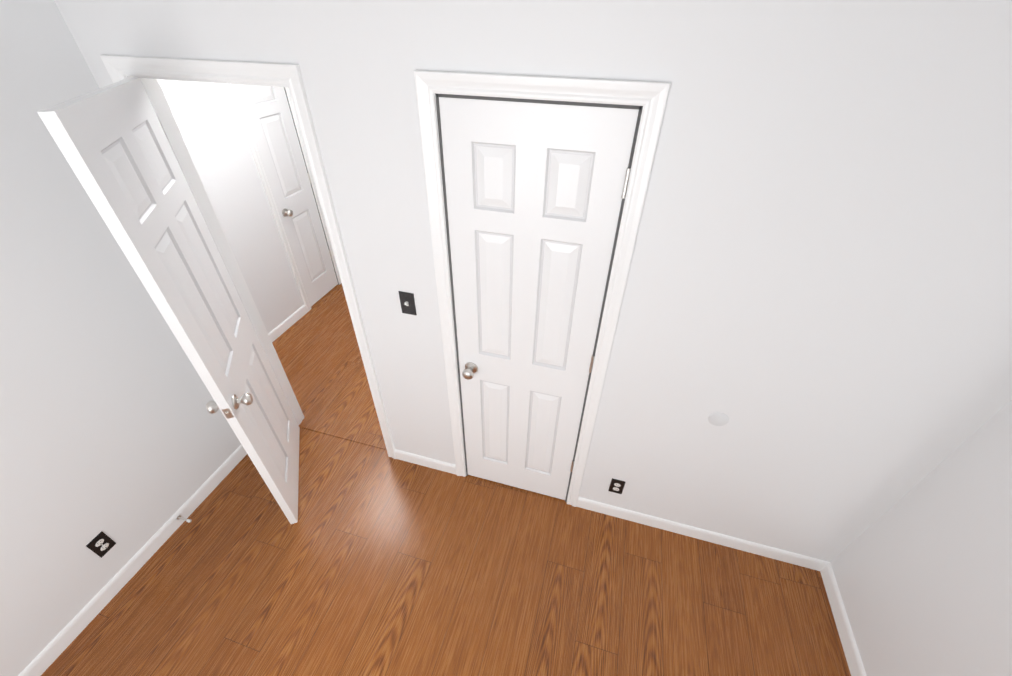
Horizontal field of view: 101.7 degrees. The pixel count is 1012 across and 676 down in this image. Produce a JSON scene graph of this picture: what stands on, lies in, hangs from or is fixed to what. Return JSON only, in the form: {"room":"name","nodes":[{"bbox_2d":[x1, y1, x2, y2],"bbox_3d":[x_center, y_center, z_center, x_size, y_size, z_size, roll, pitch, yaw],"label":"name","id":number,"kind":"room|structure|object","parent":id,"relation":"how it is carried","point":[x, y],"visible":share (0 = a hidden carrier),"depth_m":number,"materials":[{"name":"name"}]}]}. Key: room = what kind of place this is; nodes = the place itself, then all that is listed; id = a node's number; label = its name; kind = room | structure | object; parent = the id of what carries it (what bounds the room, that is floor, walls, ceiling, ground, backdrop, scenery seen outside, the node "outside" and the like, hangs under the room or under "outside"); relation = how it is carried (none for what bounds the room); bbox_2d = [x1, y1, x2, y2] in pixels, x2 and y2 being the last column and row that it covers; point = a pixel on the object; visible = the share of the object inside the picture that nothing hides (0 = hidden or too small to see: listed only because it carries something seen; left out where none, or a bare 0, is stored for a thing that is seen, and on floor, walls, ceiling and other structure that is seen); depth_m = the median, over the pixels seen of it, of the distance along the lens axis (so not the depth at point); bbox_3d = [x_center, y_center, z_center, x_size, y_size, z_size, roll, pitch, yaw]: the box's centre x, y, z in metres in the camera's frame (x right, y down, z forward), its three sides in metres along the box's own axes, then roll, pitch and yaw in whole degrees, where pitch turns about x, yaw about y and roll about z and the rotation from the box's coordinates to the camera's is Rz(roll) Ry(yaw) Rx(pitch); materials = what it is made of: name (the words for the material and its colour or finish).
{"room":"empty bedroom","nodes":[
{"label":"empty bedroom","id":0,"kind":"room"},
{"bbox_2d":[0,0,240,675],"bbox_3d":[-2.043,0.458,1.042,0.150,2.420,3.010,11,39,12],"label":"wall","id":1,"kind":"structure","parent":0,"point":[119,434],"depth_m":1.68,"materials":[{"name":"white paint"}]},
{"bbox_2d":[86,531,115,557],"bbox_3d":[-1.868,0.956,1.903,0.008,0.114,0.070,11,39,12],"label":"outlet","id":2,"kind":"object","parent":1,"relation":"attached to","point":[101,544],"visible":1,"depth_m":1.90,"materials":[{"name":"black plastic"}]},
{"bbox_2d":[18,444,246,675],"bbox_3d":[-1.975,1.377,1.763,0.012,0.086,2.750,11,39,12],"label":"baseboard","id":3,"kind":"structure","parent":1,"relation":"attached to","point":[45,658],"depth_m":2.03,"materials":[{"name":"white paint"}]},
{"bbox_2d":[177,515,191,522],"bbox_3d":[-1.750,0.987,2.242,0.081,0.021,0.022,11,39,12],"label":"door stop","id":4,"kind":"object","parent":3,"relation":"attached to","point":[186,520],"visible":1,"depth_m":2.24,"materials":[{"name":"white metal"}]},
{"bbox_2d":[158,79,303,333],"bbox_3d":[-1.972,-1.084,2.998,0.100,2.420,1.820,11,39,12],"label":"wall","id":5,"kind":"structure","parent":0,"point":[208,120],"depth_m":2.95,"materials":[{"name":"white paint"}]},
{"bbox_2d":[228,84,340,311],"bbox_3d":[-1.830,-1.253,3.472,0.116,2.102,0.579,11,39,12],"label":"door frame","id":6,"kind":"structure","parent":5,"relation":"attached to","point":[254,149],"depth_m":3.36,"materials":[{"name":"white paint"}]},
{"bbox_2d":[236,84,337,305],"bbox_3d":[-1.808,-1.228,3.486,0.170,2.022,0.466,11,39,12],"label":"closet door","id":7,"kind":"structure","parent":6,"relation":"attached to","point":[269,117],"depth_m":3.42,"materials":[{"name":"white paint"}]},
{"bbox_2d":[269,304,307,341],"bbox_3d":[-2.030,0.050,3.444,0.012,0.086,1.118,11,39,12],"label":"baseboard","id":8,"kind":"structure","parent":5,"relation":"attached to","point":[287,323],"depth_m":3.67,"materials":[{"name":"white paint"}]},
{"bbox_2d":[41,283,850,675],"bbox_3d":[-1.928,-0.331,4.047,8.600,0.060,8.800,11,39,12],"label":"floor","id":9,"kind":"structure","parent":0,"point":[373,561],"depth_m":2.05,"materials":[{"name":"laminate"}]},
{"bbox_2d":[299,422,386,449],"bbox_3d":[-1.085,0.655,2.761,0.710,0.006,0.045,11,39,12],"label":"threshold","id":10,"kind":"object","parent":9,"relation":"on","point":[346,436],"visible":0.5,"depth_m":2.76,"materials":[{"name":"laminate"}]},
{"bbox_2d":[54,0,1011,561],"bbox_3d":[-0.237,-0.139,1.836,4.260,2.420,0.110,11,39,12],"label":"wall","id":11,"kind":"structure","parent":0,"point":[816,306],"depth_m":1.30,"materials":[{"name":"white paint"}]},
{"bbox_2d":[37,78,299,523],"bbox_3d":[-1.274,0.029,1.904,0.484,2.022,0.592,11,39,12],"label":"bedroom door","id":12,"kind":"structure","parent":11,"relation":"in","point":[112,143],"depth_m":1.56,"materials":[{"name":"white paint"}]},
{"bbox_2d":[100,55,395,458],"bbox_3d":[-1.071,-0.169,2.114,0.834,2.102,0.143,11,39,12],"label":"door frame","id":13,"kind":"structure","parent":11,"relation":"attached to","point":[149,72],"depth_m":1.65,"materials":[{"name":"white paint"}]},
{"bbox_2d":[398,291,416,314],"bbox_3d":[-0.437,-0.147,1.814,0.070,0.114,0.023,11,39,12],"label":"light switch","id":14,"kind":"object","parent":11,"relation":"attached to","point":[407,301],"visible":1,"depth_m":1.81,"materials":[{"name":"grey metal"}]},
{"bbox_2d":[439,97,638,499],"bbox_3d":[0.075,0.090,1.855,0.621,2.022,0.170,11,39,12],"label":"closet door","id":15,"kind":"structure","parent":11,"relation":"in","point":[535,193],"depth_m":1.54,"materials":[{"name":"white paint"}]},
{"bbox_2d":[414,70,670,506],"bbox_3d":[0.081,0.051,1.858,0.740,2.102,0.126,11,39,12],"label":"door frame","id":16,"kind":"structure","parent":11,"relation":"attached to","point":[647,100],"depth_m":1.34,"materials":[{"name":"white paint"}]},
{"bbox_2d":[394,449,829,570],"bbox_3d":[0.015,0.867,2.451,3.370,0.086,0.012,11,39,12],"label":"baseboard","id":17,"kind":"structure","parent":11,"relation":"attached to","point":[723,540],"depth_m":2.24,"materials":[{"name":"white paint"}]},
{"bbox_2d":[608,478,624,493],"bbox_3d":[0.588,0.790,2.186,0.070,0.114,0.008,11,39,12],"label":"outlet","id":18,"kind":"object","parent":11,"relation":"attached to","point":[616,486],"visible":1,"depth_m":2.18,"materials":[{"name":"black plastic"}]},
{"bbox_2d":[708,412,728,425],"bbox_3d":[0.892,0.342,1.727,0.078,0.078,0.006,11,39,12],"label":"round cover","id":19,"kind":"object","parent":11,"relation":"attached to","point":[718,419],"visible":1,"depth_m":1.72,"materials":[{"name":"grey paint"}]},
{"bbox_2d":[830,400,1011,675],"bbox_3d":[1.342,1.090,0.311,0.150,2.420,3.010,11,39,12],"label":"wall","id":20,"kind":"structure","parent":0,"point":[922,570],"depth_m":1.47,"materials":[{"name":"white paint"}]},
{"bbox_2d":[820,563,866,675],"bbox_3d":[1.254,1.980,1.066,0.012,0.086,2.750,11,39,12],"label":"baseboard","id":21,"kind":"structure","parent":20,"relation":"attached to","point":[850,648],"depth_m":1.90,"materials":[{"name":"white paint"}]}
]}

